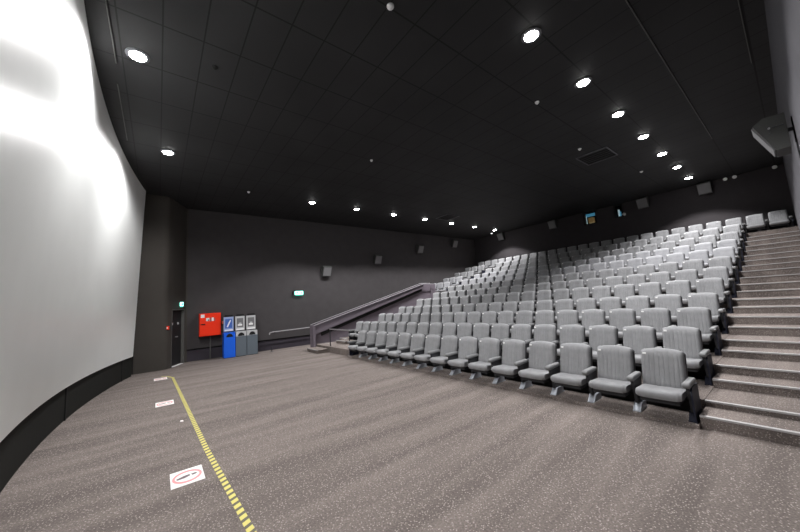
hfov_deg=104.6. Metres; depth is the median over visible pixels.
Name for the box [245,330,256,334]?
hood
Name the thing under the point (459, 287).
chair
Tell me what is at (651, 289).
chair
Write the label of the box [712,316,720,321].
seat cushion
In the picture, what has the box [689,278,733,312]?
chair
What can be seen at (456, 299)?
chair
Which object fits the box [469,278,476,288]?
chair
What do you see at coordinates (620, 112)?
recessed light
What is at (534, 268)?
chair
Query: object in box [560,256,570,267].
chair
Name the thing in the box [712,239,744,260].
chair
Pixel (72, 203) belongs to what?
screen
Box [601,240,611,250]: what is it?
chair
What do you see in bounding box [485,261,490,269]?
chair
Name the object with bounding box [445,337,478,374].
chair
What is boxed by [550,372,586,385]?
seat cushion
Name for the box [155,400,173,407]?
notice
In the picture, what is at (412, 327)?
chair
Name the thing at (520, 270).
chair
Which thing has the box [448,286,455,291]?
chair
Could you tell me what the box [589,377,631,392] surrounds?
seat cushion
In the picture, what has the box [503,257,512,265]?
chair
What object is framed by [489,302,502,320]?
chair
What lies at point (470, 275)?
chair
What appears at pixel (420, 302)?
chair
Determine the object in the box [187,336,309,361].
baseboard
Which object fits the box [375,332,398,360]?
chair
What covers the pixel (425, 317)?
chair
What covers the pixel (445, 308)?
chair
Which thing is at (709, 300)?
chair
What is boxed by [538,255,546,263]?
chair
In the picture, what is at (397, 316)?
chair
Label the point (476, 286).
chair
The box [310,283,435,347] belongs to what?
parapet
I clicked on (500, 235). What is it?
grille
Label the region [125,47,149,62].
recessed light
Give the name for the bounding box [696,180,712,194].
loudspeaker
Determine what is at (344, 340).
staircase
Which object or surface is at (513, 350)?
chair
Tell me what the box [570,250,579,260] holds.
chair
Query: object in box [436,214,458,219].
ceiling vent
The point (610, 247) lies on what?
chair
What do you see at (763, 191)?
wall
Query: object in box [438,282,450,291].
chair
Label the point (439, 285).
chair
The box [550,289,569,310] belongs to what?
chair
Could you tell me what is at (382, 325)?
chair
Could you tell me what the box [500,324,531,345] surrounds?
chair
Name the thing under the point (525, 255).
chair
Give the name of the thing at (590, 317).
chair
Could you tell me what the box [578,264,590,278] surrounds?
chair
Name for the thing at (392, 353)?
seat cushion
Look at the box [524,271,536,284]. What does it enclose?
chair
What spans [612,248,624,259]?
chair
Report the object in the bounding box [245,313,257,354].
recycling bin
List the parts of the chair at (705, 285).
backrest, frame, panel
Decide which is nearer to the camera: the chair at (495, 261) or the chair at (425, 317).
the chair at (425, 317)
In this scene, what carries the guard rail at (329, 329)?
on the tier at (337, 349)
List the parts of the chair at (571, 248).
backrest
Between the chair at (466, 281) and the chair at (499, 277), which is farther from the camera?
the chair at (466, 281)
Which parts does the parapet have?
post, handrail, handrail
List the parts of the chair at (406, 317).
backrest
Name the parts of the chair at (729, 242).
backrest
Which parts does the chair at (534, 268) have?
backrest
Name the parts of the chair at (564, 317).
backrest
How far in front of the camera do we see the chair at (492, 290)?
13.39 m
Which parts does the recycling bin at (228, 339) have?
sign panel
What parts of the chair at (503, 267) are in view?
backrest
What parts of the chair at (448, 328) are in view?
backrest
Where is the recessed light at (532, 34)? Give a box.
[521,27,541,43]
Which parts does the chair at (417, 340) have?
frame, leg, backrest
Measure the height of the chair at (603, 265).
0.812 m
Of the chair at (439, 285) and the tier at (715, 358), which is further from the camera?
the chair at (439, 285)
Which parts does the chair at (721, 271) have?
backrest, panel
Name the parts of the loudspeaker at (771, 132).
wall plate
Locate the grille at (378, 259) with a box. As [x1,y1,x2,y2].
[375,256,381,263]
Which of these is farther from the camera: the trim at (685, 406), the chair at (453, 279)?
the chair at (453, 279)
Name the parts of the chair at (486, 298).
backrest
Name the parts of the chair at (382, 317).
backrest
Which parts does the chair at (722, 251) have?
backrest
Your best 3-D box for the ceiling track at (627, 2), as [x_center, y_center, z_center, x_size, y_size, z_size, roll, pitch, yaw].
[5.867,-3.958,6.580,9.200,0.030,0.015,1,-8,-38]
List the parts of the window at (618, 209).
glass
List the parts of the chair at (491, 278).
backrest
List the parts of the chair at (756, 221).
backrest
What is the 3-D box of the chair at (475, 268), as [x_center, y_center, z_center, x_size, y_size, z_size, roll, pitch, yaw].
[5.035,0.438,21.415,0.583,0.812,0.572,1,-8,-38]
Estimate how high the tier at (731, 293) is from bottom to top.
1.612 m
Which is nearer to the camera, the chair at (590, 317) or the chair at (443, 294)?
the chair at (590, 317)
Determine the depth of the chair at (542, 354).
5.54 m
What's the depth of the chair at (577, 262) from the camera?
13.91 m
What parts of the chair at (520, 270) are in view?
backrest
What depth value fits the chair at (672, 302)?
6.93 m
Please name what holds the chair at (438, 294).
on the tier at (725, 306)
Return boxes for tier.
[316,343,348,355]
[334,343,713,410]
[347,353,700,429]
[481,284,738,302]
[488,298,735,311]
[559,343,722,374]
[720,332,728,347]
[727,313,733,324]
[742,226,798,238]
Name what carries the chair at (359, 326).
on the tier at (704, 390)
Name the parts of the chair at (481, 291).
backrest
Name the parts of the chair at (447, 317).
backrest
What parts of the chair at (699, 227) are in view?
backrest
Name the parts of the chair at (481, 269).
backrest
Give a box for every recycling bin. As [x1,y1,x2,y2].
[222,315,234,358]
[235,314,246,356]
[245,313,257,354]
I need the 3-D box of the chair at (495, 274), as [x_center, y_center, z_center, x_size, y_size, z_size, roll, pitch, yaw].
[5.167,0.726,17.428,0.583,0.812,0.572,1,-8,-38]
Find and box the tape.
[161,376,256,531]
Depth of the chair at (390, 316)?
13.40 m
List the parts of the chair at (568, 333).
backrest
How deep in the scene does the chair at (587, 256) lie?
14.67 m
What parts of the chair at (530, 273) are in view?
backrest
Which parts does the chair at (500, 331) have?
backrest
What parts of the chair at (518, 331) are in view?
backrest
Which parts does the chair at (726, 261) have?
backrest, panel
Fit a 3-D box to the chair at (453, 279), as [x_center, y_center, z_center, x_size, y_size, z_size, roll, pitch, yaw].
[3.240,1.141,19.891,0.583,0.812,0.572,1,-8,-38]
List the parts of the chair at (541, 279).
backrest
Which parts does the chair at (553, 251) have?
backrest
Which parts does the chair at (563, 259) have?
backrest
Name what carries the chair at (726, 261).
on the tier
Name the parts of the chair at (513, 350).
armrest, frame, leg, backrest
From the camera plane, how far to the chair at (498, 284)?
14.61 m
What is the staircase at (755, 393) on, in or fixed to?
on the floor
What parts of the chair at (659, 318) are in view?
backrest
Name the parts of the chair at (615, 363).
armrest, frame, leg, backrest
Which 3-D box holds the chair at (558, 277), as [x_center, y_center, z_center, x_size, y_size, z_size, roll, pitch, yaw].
[6.176,0.737,12.324,0.583,0.812,0.572,1,-8,-38]
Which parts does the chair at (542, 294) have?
backrest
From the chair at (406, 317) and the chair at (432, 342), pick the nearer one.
the chair at (432, 342)
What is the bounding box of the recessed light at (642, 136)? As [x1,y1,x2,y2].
[636,133,649,139]
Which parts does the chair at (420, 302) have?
backrest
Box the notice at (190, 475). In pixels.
[170,465,204,489]
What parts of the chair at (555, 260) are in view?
backrest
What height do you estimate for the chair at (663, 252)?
0.812 m
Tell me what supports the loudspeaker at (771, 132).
attached to the wall at (782, 16)
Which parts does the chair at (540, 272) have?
backrest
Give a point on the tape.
(247, 524)
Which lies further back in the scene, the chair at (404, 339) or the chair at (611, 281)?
the chair at (611, 281)
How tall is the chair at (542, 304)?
0.812 m
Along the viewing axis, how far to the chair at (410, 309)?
14.12 m
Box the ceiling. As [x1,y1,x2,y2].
[84,0,783,239]
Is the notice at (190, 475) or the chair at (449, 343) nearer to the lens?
the notice at (190, 475)
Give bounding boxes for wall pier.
[131,194,173,374]
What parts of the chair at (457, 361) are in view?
armrest, frame, leg, backrest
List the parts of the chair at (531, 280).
backrest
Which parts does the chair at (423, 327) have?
backrest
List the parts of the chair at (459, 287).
backrest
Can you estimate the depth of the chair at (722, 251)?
9.45 m
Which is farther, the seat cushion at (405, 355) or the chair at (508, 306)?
the chair at (508, 306)
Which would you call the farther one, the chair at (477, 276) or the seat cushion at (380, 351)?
the chair at (477, 276)
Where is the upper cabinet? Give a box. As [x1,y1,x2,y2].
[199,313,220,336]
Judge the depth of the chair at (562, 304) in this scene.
8.76 m
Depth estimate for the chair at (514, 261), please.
18.97 m
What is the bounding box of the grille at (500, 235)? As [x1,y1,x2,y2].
[497,233,502,239]
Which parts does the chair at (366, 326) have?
backrest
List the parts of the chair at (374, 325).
backrest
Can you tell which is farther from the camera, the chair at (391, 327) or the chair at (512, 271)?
the chair at (512, 271)
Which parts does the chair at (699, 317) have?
backrest, armrest, frame, leg, panel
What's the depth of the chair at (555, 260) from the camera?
15.99 m
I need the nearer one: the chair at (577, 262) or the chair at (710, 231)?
the chair at (710, 231)
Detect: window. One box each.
[583,210,596,224]
[613,203,622,217]
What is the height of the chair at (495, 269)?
0.812 m
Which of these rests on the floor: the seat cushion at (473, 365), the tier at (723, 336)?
the tier at (723, 336)
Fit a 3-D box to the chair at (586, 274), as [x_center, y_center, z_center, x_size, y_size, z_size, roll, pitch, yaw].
[6.879,0.586,11.426,0.583,0.812,0.572,1,-8,-38]
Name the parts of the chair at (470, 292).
backrest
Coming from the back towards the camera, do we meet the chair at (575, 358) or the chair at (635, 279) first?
the chair at (635, 279)
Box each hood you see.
[222,332,234,337]
[235,331,245,336]
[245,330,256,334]
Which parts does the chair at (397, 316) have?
backrest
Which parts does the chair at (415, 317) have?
backrest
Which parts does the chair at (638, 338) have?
backrest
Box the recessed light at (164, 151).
[160,149,175,154]
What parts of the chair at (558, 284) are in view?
backrest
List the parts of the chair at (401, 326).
backrest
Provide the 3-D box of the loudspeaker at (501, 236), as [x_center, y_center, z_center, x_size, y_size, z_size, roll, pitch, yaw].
[7.024,-2.055,21.496,0.409,0.520,0.440,1,-8,-38]
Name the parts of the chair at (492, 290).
backrest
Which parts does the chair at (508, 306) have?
backrest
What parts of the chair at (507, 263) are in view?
backrest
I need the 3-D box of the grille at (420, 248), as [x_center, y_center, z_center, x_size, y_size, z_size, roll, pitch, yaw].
[1.339,-1.054,19.667,0.400,0.412,0.183,1,-8,-38]
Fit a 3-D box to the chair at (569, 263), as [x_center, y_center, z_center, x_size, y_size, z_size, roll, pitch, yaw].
[7.627,0.198,14.286,0.583,0.812,0.572,1,-8,-38]
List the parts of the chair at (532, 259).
backrest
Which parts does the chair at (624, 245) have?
backrest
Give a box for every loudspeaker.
[321,266,331,275]
[373,255,381,263]
[416,245,423,252]
[451,240,457,247]
[496,232,504,240]
[547,219,557,228]
[636,196,649,208]
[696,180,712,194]
[751,112,796,156]
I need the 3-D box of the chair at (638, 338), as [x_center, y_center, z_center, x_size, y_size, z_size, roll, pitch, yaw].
[4.114,1.483,5.428,0.583,0.812,0.572,1,-8,-38]
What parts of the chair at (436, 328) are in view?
backrest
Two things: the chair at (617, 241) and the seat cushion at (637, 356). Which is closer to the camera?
the seat cushion at (637, 356)
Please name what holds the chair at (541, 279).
on the tier
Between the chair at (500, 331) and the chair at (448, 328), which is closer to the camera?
the chair at (500, 331)
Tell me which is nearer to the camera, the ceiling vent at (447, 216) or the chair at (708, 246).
the chair at (708, 246)
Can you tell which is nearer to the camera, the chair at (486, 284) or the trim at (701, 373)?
the trim at (701, 373)
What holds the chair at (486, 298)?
on the tier
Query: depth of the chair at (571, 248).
17.54 m
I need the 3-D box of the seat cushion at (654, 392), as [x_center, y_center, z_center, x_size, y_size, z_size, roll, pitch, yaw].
[3.443,1.661,4.078,0.382,0.121,0.472,1,-8,-38]
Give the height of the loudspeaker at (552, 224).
0.520 m
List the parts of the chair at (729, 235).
backrest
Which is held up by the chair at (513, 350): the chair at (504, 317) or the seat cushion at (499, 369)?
the seat cushion at (499, 369)
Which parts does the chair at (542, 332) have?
backrest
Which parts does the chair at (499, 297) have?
backrest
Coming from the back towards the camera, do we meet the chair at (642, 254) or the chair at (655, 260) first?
the chair at (642, 254)
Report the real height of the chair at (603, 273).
0.812 m
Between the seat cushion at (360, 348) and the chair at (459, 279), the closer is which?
the seat cushion at (360, 348)
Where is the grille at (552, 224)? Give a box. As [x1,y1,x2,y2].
[548,221,555,228]
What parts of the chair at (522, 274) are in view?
backrest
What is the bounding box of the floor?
[0,345,799,531]
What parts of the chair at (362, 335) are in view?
backrest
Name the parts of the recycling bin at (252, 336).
sign panel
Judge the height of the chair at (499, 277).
0.812 m
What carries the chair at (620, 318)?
on the tier at (715, 358)
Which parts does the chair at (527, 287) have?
backrest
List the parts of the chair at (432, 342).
armrest, frame, leg, backrest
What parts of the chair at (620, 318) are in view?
backrest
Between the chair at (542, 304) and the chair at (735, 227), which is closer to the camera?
the chair at (542, 304)
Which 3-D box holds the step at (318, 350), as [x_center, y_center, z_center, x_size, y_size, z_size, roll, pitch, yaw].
[-3.275,3.332,12.248,0.427,0.137,1.100,1,-8,-38]
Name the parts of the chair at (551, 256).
backrest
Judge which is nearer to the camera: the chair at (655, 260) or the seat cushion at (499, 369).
the seat cushion at (499, 369)
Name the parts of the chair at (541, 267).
backrest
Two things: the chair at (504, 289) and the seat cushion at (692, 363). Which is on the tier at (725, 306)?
the chair at (504, 289)
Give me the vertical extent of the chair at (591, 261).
0.812 m
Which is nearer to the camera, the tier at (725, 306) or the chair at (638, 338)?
the chair at (638, 338)
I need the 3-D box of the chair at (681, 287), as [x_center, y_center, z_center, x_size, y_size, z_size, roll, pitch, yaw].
[6.830,0.763,7.675,0.583,0.812,0.572,1,-8,-38]
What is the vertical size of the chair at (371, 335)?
0.812 m
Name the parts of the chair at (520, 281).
backrest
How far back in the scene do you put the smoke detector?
4.50 m
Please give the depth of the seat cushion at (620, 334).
6.35 m
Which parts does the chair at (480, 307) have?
backrest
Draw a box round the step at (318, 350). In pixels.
[307,347,327,353]
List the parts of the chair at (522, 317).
backrest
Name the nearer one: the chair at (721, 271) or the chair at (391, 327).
the chair at (721, 271)
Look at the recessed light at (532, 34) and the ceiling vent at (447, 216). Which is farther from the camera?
the ceiling vent at (447, 216)
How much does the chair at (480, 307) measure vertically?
0.812 m
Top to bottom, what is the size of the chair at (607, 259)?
0.812 m
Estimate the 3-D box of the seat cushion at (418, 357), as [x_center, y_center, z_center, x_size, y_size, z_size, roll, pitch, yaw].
[0.633,2.265,7.669,0.382,0.121,0.472,1,-8,-38]
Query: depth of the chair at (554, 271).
13.58 m
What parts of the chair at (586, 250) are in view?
backrest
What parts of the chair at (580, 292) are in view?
backrest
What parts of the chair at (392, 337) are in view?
leg, backrest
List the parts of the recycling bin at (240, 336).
sign panel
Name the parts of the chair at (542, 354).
armrest, frame, leg, backrest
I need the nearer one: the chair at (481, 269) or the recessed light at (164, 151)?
the recessed light at (164, 151)
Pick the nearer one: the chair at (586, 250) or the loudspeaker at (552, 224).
the chair at (586, 250)
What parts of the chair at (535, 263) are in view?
backrest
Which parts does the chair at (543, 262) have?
backrest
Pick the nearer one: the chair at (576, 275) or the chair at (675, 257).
the chair at (675, 257)
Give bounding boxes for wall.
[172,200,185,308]
[187,209,475,349]
[430,286,432,298]
[474,163,796,270]
[764,0,799,230]
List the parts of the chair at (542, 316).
backrest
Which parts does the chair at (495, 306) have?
backrest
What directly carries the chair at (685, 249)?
on the tier
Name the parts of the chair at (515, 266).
backrest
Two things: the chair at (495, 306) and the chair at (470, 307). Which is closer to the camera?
the chair at (495, 306)
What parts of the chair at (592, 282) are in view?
backrest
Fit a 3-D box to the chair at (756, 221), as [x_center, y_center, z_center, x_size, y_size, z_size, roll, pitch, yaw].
[13.832,-1.631,12.085,0.583,0.812,0.572,1,-8,-38]
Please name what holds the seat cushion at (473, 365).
on the chair at (488, 347)
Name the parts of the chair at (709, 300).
backrest, armrest, frame, panel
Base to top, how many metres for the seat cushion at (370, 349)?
0.121 m
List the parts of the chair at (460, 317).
backrest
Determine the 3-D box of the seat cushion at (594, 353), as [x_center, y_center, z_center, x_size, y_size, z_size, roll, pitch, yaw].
[3.719,1.660,5.767,0.382,0.122,0.472,1,-8,-38]
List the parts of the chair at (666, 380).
armrest, frame, leg, backrest, armrest, frame, leg, panel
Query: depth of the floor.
3.35 m
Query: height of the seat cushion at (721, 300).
0.121 m
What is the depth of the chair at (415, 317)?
12.03 m
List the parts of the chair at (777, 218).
backrest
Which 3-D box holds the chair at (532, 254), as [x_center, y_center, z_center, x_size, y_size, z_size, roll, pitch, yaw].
[8.211,-0.423,19.267,0.583,0.812,0.572,1,-8,-38]
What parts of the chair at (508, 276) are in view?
backrest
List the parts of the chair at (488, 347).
armrest, frame, leg, backrest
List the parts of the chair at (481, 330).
backrest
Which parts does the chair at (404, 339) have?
frame, leg, backrest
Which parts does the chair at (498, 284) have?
backrest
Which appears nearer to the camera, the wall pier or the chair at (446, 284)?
the wall pier
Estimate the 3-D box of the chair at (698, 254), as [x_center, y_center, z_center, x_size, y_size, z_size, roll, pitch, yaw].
[9.536,-0.107,9.939,0.583,0.812,0.572,1,-8,-38]
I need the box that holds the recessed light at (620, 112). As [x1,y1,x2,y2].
[610,110,625,117]
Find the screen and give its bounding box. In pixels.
[0,0,145,492]
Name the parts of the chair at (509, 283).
backrest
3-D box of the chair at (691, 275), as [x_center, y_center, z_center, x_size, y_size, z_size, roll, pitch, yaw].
[7.734,0.500,8.427,0.583,0.812,0.572,1,-8,-38]
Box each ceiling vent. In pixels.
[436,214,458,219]
[576,146,617,165]
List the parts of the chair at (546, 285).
backrest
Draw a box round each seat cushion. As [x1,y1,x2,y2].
[348,345,357,349]
[356,346,366,350]
[366,347,377,352]
[376,349,388,354]
[387,350,400,356]
[400,352,414,358]
[414,354,430,360]
[430,356,448,363]
[448,358,468,366]
[468,361,491,370]
[491,364,518,374]
[518,368,549,379]
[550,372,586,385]
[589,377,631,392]
[592,351,596,358]
[618,332,622,337]
[635,354,641,363]
[635,384,686,401]
[656,332,662,339]
[671,316,676,321]
[686,358,703,368]
[702,334,713,341]
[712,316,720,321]
[719,298,725,302]
[747,223,765,228]
[769,220,789,225]
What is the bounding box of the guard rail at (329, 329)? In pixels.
[329,329,349,345]
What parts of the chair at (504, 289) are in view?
backrest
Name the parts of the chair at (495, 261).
backrest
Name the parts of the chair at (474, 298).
backrest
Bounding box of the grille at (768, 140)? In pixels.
[751,129,776,156]
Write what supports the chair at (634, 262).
on the tier
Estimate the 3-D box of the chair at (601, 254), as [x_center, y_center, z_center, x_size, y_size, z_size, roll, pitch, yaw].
[9.228,-0.288,14.148,0.583,0.812,0.572,1,-8,-38]
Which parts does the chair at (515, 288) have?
backrest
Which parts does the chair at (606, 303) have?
backrest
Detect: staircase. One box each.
[328,290,455,343]
[699,230,799,446]
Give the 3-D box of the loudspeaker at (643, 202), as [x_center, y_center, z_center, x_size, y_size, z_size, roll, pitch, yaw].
[11.942,-3.112,15.212,0.409,0.520,0.440,1,-8,-38]
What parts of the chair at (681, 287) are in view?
backrest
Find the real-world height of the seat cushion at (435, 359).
0.121 m
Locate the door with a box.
[171,309,184,366]
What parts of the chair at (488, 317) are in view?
backrest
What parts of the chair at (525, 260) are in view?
backrest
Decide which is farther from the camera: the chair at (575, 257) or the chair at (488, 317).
the chair at (575, 257)
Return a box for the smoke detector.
[387,2,393,10]
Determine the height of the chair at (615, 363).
0.812 m
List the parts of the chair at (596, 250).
backrest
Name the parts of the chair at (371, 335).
backrest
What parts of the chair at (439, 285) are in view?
backrest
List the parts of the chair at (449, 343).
armrest, frame, leg, backrest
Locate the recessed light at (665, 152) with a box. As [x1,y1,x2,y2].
[656,151,667,155]
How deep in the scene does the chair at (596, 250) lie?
15.41 m
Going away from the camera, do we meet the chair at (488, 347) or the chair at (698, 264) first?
the chair at (488, 347)
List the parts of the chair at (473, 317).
backrest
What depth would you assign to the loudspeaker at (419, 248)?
19.64 m
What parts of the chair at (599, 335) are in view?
backrest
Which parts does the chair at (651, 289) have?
backrest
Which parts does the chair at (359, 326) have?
backrest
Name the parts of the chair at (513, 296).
backrest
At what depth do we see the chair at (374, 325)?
12.19 m
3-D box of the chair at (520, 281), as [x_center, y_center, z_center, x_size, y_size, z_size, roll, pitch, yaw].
[5.122,0.964,13.670,0.583,0.812,0.572,1,-8,-38]
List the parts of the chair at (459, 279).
backrest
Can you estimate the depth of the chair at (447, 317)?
10.69 m
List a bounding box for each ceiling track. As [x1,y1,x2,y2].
[105,0,116,63]
[117,82,127,140]
[625,0,711,138]
[737,0,751,62]
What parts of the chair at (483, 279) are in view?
backrest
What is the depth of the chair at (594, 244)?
16.63 m
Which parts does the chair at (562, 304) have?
backrest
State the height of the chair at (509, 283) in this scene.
0.812 m
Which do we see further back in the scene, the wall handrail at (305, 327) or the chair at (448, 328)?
the wall handrail at (305, 327)
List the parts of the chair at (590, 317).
backrest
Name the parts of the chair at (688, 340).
backrest, armrest, frame, leg, panel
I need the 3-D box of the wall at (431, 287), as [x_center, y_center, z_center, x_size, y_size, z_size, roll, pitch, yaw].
[1.275,2.513,18.131,0.180,2.500,1.970,1,-8,-38]
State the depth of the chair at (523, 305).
9.66 m
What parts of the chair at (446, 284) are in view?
backrest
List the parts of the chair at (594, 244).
backrest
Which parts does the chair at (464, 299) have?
backrest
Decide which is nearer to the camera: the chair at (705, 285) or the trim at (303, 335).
the chair at (705, 285)
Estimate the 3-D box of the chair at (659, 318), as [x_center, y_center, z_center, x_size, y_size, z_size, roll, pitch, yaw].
[5.020,1.260,6.175,0.583,0.812,0.572,1,-8,-38]
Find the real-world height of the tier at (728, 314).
1.010 m
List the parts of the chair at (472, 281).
backrest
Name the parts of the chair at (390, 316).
backrest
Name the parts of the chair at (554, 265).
backrest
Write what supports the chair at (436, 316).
on the tier at (715, 358)
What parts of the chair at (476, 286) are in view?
backrest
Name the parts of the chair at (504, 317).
backrest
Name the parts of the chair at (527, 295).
backrest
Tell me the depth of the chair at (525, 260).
18.54 m
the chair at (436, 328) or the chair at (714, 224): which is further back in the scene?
the chair at (714, 224)
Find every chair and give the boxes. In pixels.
[347,330,367,355]
[348,321,363,339]
[354,321,371,337]
[356,331,377,356]
[365,321,379,330]
[365,331,387,358]
[373,313,385,321]
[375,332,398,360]
[377,322,387,331]
[381,313,393,321]
[384,322,396,331]
[386,333,411,362]
[388,322,406,332]
[389,313,401,321]
[397,313,410,322]
[398,307,406,313]
[399,322,417,333]
[399,334,425,365]
[406,306,413,313]
[407,313,420,322]
[411,322,429,334]
[412,334,441,368]
[414,299,424,306]
[414,306,422,312]
[418,312,430,323]
[422,305,431,312]
[423,298,432,305]
[425,322,442,335]
[426,298,440,305]
[427,312,441,323]
[428,335,458,371]
[431,305,441,313]
[433,292,440,297]
[435,283,443,291]
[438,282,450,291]
[438,312,453,332]
[438,323,456,349]
[441,292,448,298]
[441,297,450,304]
[441,304,451,313]
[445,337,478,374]
[446,296,459,305]
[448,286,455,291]
[449,277,455,285]
[449,291,457,299]
[449,312,466,327]
[451,276,462,285]
[451,323,472,350]
[452,304,462,315]
[453,296,470,308]
[456,285,463,295]
[458,290,466,296]
[458,311,481,328]
[460,289,476,302]
[461,279,468,284]
[463,271,473,279]
[463,295,481,310]
[463,303,475,319]
[464,284,472,289]
[465,338,500,378]
[467,266,477,274]
[467,303,488,320]
[467,323,490,349]
[469,274,481,282]
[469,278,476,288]
[470,288,486,301]
[472,277,485,284]
[473,283,481,294]
[473,311,496,332]
[474,265,484,273]
[475,294,493,309]
[477,273,489,279]
[479,323,509,350]
[481,268,492,276]
[481,276,494,286]
[482,282,490,287]
[482,287,497,301]
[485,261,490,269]
[487,259,497,267]
[487,281,501,290]
[488,293,506,309]
[488,339,526,383]
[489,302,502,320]
[490,271,497,276]
[490,311,514,327]
[491,275,504,286]
[493,267,500,271]
[495,270,506,279]
[496,262,502,266]
[497,302,517,319]
[498,266,509,274]
[498,280,512,292]
[499,286,509,300]
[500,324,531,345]
[501,261,510,267]
[501,274,514,281]
[502,292,520,306]
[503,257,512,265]
[506,285,522,299]
[507,264,517,273]
[508,269,516,274]
[509,260,519,269]
[509,310,533,337]
[510,278,523,292]
[511,255,520,264]
[512,272,525,285]
[514,291,535,310]
[514,301,534,323]
[514,341,556,388]
[515,268,526,278]
[516,263,527,270]
[518,258,528,268]
[520,284,535,300]
[521,254,528,258]
[522,277,536,291]
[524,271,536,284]
[525,324,556,361]
[526,266,536,275]
[527,261,537,271]
[528,253,537,262]
[528,257,537,264]
[530,310,554,340]
[531,290,551,310]
[533,300,552,322]
[536,269,548,285]
[536,276,549,291]
[536,282,550,299]
[537,260,547,271]
[537,265,548,276]
[538,251,546,260]
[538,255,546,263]
[545,343,592,395]
[547,249,555,259]
[548,253,557,264]
[549,258,558,270]
[549,263,560,275]
[550,268,561,282]
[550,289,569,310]
[550,310,578,342]
[551,274,563,290]
[552,281,566,298]
[552,325,584,362]
[554,299,573,322]
[557,248,565,258]
[559,252,567,262]
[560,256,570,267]
[562,261,572,273]
[564,266,575,280]
[566,272,579,288]
[567,246,576,256]
[569,279,583,297]
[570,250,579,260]
[570,287,589,307]
[572,255,582,265]
[574,309,605,338]
[575,259,586,271]
[576,298,596,322]
[578,244,587,254]
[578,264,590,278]
[581,248,591,259]
[581,325,618,361]
[582,271,596,286]
[582,345,635,402]
[584,253,595,263]
[586,278,602,296]
[588,257,600,270]
[589,242,599,252]
[592,286,610,307]
[593,246,604,257]
[593,262,606,277]
[598,251,609,261]
[599,269,614,285]
[599,297,621,322]
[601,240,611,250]
[603,255,616,268]
[604,308,636,339]
[605,276,623,295]
[606,244,617,255]
[609,260,624,275]
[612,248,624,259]
[614,238,624,248]
[614,284,634,306]
[617,267,633,283]
[617,326,656,365]
[619,253,632,266]
[620,241,631,253]
[625,296,650,322]
[626,274,645,294]
[626,348,701,423]
[627,235,638,246]
[627,246,640,257]
[627,258,642,273]
[633,308,671,341]
[634,239,647,250]
[635,251,650,264]
[635,282,661,306]
[637,264,655,281]
[641,233,653,243]
[643,244,657,255]
[646,255,662,271]
[649,272,670,293]
[650,236,663,248]
[653,248,669,262]
[654,294,682,323]
[655,230,668,241]
[655,326,714,385]
[658,262,678,280]
[660,241,675,253]
[660,280,691,305]
[666,234,680,246]
[666,253,685,269]
[668,307,722,355]
[671,227,685,238]
[673,245,690,259]
[674,269,698,291]
[679,238,695,250]
[682,259,704,278]
[684,231,699,243]
[687,293,728,333]
[688,224,703,236]
[688,250,708,267]
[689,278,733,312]
[694,242,713,257]
[698,235,716,248]
[702,227,720,240]
[702,266,737,297]
[706,221,722,233]
[708,256,740,283]
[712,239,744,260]
[713,247,742,270]
[716,231,745,250]
[719,224,746,241]
[722,217,743,230]
[743,214,765,232]
[765,210,793,229]
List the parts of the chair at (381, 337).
backrest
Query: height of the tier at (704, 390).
0.221 m
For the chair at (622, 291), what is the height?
0.812 m
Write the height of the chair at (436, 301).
0.812 m
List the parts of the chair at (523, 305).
backrest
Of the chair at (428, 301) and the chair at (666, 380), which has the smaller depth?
the chair at (666, 380)
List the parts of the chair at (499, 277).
backrest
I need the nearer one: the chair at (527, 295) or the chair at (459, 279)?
the chair at (527, 295)
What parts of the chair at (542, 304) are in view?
backrest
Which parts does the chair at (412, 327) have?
backrest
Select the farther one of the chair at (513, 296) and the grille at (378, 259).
the grille at (378, 259)
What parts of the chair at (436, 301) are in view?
backrest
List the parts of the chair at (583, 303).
backrest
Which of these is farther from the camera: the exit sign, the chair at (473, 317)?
the exit sign
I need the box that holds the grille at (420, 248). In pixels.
[418,246,423,252]
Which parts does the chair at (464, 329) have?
backrest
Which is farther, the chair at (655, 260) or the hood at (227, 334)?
the hood at (227, 334)
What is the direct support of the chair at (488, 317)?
on the tier at (715, 358)
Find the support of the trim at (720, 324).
attached to the tier at (728, 314)
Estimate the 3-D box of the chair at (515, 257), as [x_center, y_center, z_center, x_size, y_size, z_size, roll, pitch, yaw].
[7.508,-0.272,20.165,0.583,0.812,0.572,1,-8,-38]
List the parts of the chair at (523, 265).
backrest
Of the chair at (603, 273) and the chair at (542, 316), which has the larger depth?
the chair at (603, 273)
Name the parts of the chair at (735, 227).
backrest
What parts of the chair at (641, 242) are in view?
backrest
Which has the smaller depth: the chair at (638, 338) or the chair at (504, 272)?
the chair at (638, 338)
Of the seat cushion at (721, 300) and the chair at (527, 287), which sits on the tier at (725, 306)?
the chair at (527, 287)
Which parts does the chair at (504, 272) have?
backrest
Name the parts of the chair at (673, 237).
backrest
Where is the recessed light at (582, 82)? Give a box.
[574,77,591,87]
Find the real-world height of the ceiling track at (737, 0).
0.030 m
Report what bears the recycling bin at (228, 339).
on the floor
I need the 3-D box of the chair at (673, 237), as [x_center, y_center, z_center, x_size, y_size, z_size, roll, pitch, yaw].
[11.530,-0.958,13.116,0.583,0.812,0.572,1,-8,-38]
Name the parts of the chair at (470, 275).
backrest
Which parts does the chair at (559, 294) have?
backrest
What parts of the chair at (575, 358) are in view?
armrest, frame, leg, backrest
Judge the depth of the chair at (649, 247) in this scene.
12.84 m
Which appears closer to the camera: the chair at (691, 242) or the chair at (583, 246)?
the chair at (691, 242)
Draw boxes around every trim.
[187,335,309,350]
[357,338,705,379]
[367,353,689,410]
[472,333,715,351]
[481,321,722,331]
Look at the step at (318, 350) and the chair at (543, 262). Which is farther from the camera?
the chair at (543, 262)
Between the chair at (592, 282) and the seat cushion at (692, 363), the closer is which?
the seat cushion at (692, 363)
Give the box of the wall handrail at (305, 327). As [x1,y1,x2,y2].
[269,327,309,334]

